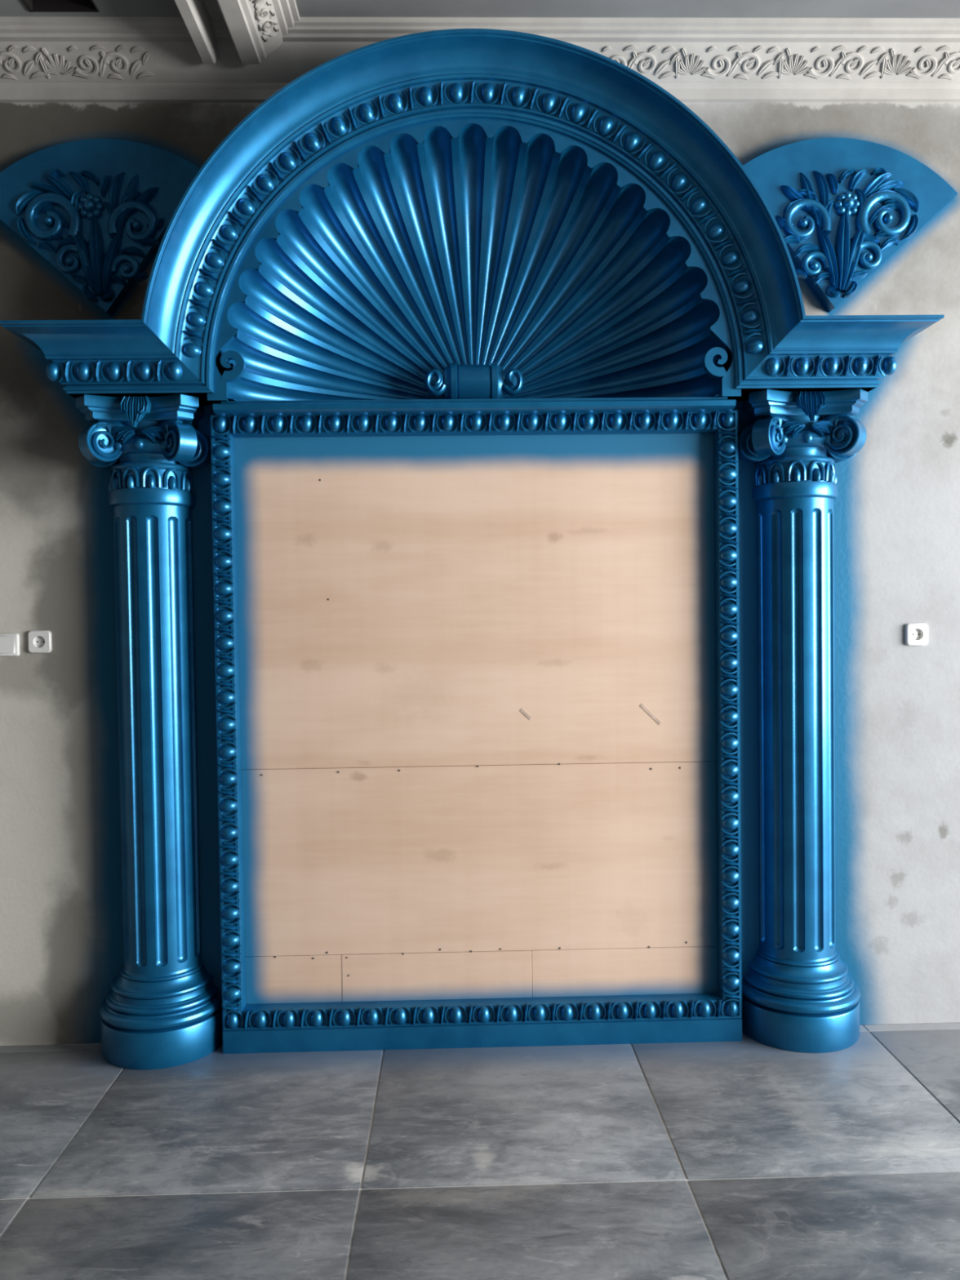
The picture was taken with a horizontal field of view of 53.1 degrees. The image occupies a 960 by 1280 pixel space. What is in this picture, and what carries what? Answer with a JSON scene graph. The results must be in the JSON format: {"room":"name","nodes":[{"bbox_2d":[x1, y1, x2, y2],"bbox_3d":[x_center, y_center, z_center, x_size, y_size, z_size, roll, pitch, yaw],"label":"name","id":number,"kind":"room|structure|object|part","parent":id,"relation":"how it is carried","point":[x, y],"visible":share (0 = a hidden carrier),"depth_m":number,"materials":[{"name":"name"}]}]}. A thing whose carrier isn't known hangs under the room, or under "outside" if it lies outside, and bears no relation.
{"room":"unfinished room","nodes":[
{"label":"unfinished room","id":0,"kind":"room"},
{"bbox_2d":[222,234,723,400],"bbox_3d":[-0.026,-1.224,3.321,1.800,1.100,0.300,-1,1,-1],"label":"wall niche","id":1,"kind":"object","parent":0,"point":[224,369],"visible":0.01,"depth_m":3.31,"materials":[{"name":"paint"}]},
{"bbox_2d":[220,124,727,403],"bbox_3d":[-0.023,-1.183,3.204,1.600,0.854,0.416,-1,1,-1],"label":"shell ornament","id":2,"kind":"object","parent":1,"relation":"in","point":[472,266],"visible":0.97,"depth_m":3.21,"materials":[{"name":"blue paint"}]},
{"bbox_2d":[0,1022,959,1279],"bbox_3d":[0.574,1.444,0.751,9.800,0.120,5.000,-1,1,-1],"label":"floor","id":3,"kind":"structure","parent":0,"point":[748,1158],"depth_m":2.47,"materials":[{"name":"tile"}]},
{"bbox_2d":[75,393,222,1070],"bbox_3d":[-1.064,0.291,3.083,0.405,2.112,0.206,-1,1,-1],"label":"fluted column","id":4,"kind":"structure","parent":3,"relation":"on","point":[162,1009],"depth_m":3.07,"materials":[{"name":"blue paint"}]},
{"bbox_3d":[-1.052,1.152,3.103,0.405,0.162,0.202,-1,1,-1],"label":"moulding","id":5,"kind":"part","parent":4,"relation":"part of","materials":[{"name":"blue paint"}]},
{"bbox_2d":[737,388,867,1053],"bbox_3d":[1.064,0.261,3.135,0.405,2.112,0.206,-1,1,-1],"label":"fluted column","id":6,"kind":"structure","parent":3,"relation":"on","point":[798,995],"depth_m":3.12,"materials":[{"name":"blue paint"}]},
{"bbox_3d":[1.075,1.122,3.155,0.405,0.162,0.202,-1,1,-1],"label":"moulding","id":7,"kind":"part","parent":6,"relation":"part of","materials":[{"name":"blue paint"}]},
{"bbox_2d":[0,102,959,1045],"bbox_3d":[0.489,-0.338,3.206,9.800,3.320,0.001,-1,1,-1],"label":"wall","id":8,"kind":"structure","parent":0,"point":[896,506],"depth_m":3.20,"materials":[{"name":"paint"}]},
{"bbox_2d":[0,633,19,656],"bbox_3d":[-1.555,0.016,3.154,0.076,0.074,0.019,-1,1,-1],"label":"light switch","id":9,"kind":"object","parent":8,"relation":"attached to","point":[9,642],"visible":1,"depth_m":3.15,"materials":[{"name":"white plastic"}]},
{"bbox_2d":[27,630,52,653],"bbox_3d":[-1.449,0.006,3.160,0.073,0.073,0.013,-1,1,-1],"label":"wall socket","id":10,"kind":"object","parent":8,"relation":"attached to","point":[39,642],"visible":1,"depth_m":3.15,"materials":[{"name":"white plastic"}]},
{"bbox_2d":[0,138,199,316],"bbox_3d":[-1.252,-1.333,3.096,0.735,0.552,0.084,-1,1,-1],"label":"fan ornament","id":11,"kind":"object","parent":8,"relation":"attached to","point":[99,211],"visible":1,"depth_m":3.08,"materials":[{"name":"blue paint"}]},
{"bbox_3d":[-1.268,-1.224,3.078,0.085,0.233,0.029,-1,1,-1],"label":"stem","id":12,"kind":"part","parent":11,"relation":"part of","materials":[{"name":"blue paint"}]},
{"bbox_3d":[-1.231,-1.243,3.077,0.048,0.268,0.033,-1,1,-1],"label":"stem","id":13,"kind":"part","parent":11,"relation":"part of","materials":[{"name":"blue paint"}]},
{"bbox_3d":[-1.182,-1.218,3.080,0.071,0.205,0.029,-1,1,-1],"label":"stem","id":14,"kind":"part","parent":11,"relation":"part of","materials":[{"name":"blue paint"}]},
{"bbox_2d":[0,28,944,405],"bbox_3d":[-0.019,-1.280,3.002,2.806,1.047,0.334,-1,1,-1],"label":"arch surround","id":15,"kind":"object","parent":8,"relation":"attached to","point":[374,94],"visible":1,"depth_m":2.94,"materials":[{"name":"blue paint"}]},
{"bbox_3d":[-0.018,-1.195,3.003,1.670,0.877,0.022,-1,1,-1],"label":"scalloped plate","id":16,"kind":"part","parent":15,"relation":"part of","materials":[{"name":"blue paint"}]},
{"bbox_2d":[209,399,742,1053],"bbox_3d":[0.000,0.289,3.125,1.702,2.084,0.168,-1,1,-1],"label":"panel frame","id":17,"kind":"object","parent":8,"relation":"attached to","point":[373,1025],"visible":1,"depth_m":3.12,"materials":[{"name":"blue paint"}]},
{"bbox_3d":[-0.818,0.273,3.140,0.066,1.994,0.096,-1,1,-1],"label":"rail","id":18,"kind":"part","parent":17,"relation":"part of","materials":[{"name":"blue paint"}]},
{"bbox_3d":[-0.015,-0.702,3.136,1.700,0.066,0.096,-1,1,-1],"label":"rail","id":19,"kind":"part","parent":17,"relation":"part of","materials":[{"name":"blue paint"}]},
{"bbox_3d":[0.012,1.225,3.185,1.700,0.066,0.096,-1,1,-1],"label":"rail","id":20,"kind":"part","parent":17,"relation":"part of","materials":[{"name":"blue paint"}]},
{"bbox_3d":[0.815,0.249,3.180,0.066,1.994,0.096,-1,1,-1],"label":"rail","id":21,"kind":"part","parent":17,"relation":"part of","materials":[{"name":"blue paint"}]},
{"bbox_2d":[235,433,717,1004],"bbox_3d":[-0.002,0.287,3.177,1.589,1.934,0.020,-1,1,-1],"label":"plywood panel","id":22,"kind":"object","parent":8,"relation":"attached to","point":[477,673],"visible":0.84,"depth_m":3.17,"materials":[{"name":"wood"}]},
{"bbox_2d":[0,16,959,102],"bbox_3d":[0.465,-1.859,3.083,9.812,0.172,0.168,-1,1,-1],"label":"trim","id":23,"kind":"structure","parent":8,"relation":"attached to","point":[43,59],"depth_m":3.07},
{"bbox_2d":[742,137,958,312],"bbox_3d":[1.205,-1.368,3.156,0.735,0.552,0.084,-1,1,-1],"label":"fan ornament","id":24,"kind":"object","parent":8,"relation":"attached to","point":[841,207],"visible":0.98,"depth_m":3.14,"materials":[{"name":"blue paint"}]},
{"bbox_3d":[1.139,-1.251,3.137,0.071,0.205,0.029,-1,1,-1],"label":"stem","id":25,"kind":"part","parent":24,"relation":"part of","materials":[{"name":"blue paint"}]},
{"bbox_3d":[1.187,-1.278,3.136,0.048,0.268,0.033,-1,1,-1],"label":"stem","id":26,"kind":"part","parent":24,"relation":"part of","materials":[{"name":"blue paint"}]},
{"bbox_3d":[1.225,-1.259,3.139,0.085,0.233,0.029,-1,1,-1],"label":"stem","id":27,"kind":"part","parent":24,"relation":"part of","materials":[{"name":"blue paint"}]},
{"bbox_2d":[905,623,928,645],"bbox_3d":[1.470,-0.019,3.232,0.073,0.073,0.013,-1,1,-1],"label":"wall socket","id":28,"kind":"object","parent":8,"relation":"attached to","point":[915,633],"visible":1,"depth_m":3.23,"materials":[{"name":"white plastic"}]},
{"bbox_2d":[0,0,959,17],"bbox_3d":[0.523,-2.087,0.811,9.800,0.404,5.300,-1,1,-1],"label":"ceiling","id":29,"kind":"structure","parent":0,"point":[93,8],"depth_m":2.94,"materials":[{"name":"grey paint"}]},
{"bbox_2d":[174,0,299,64],"bbox_3d":[-0.656,-1.813,0.589,0.315,0.107,4.900,-1,1,-1],"label":"trim","id":30,"kind":"structure","parent":29,"relation":"attached to","point":[256,28],"depth_m":2.89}
]}

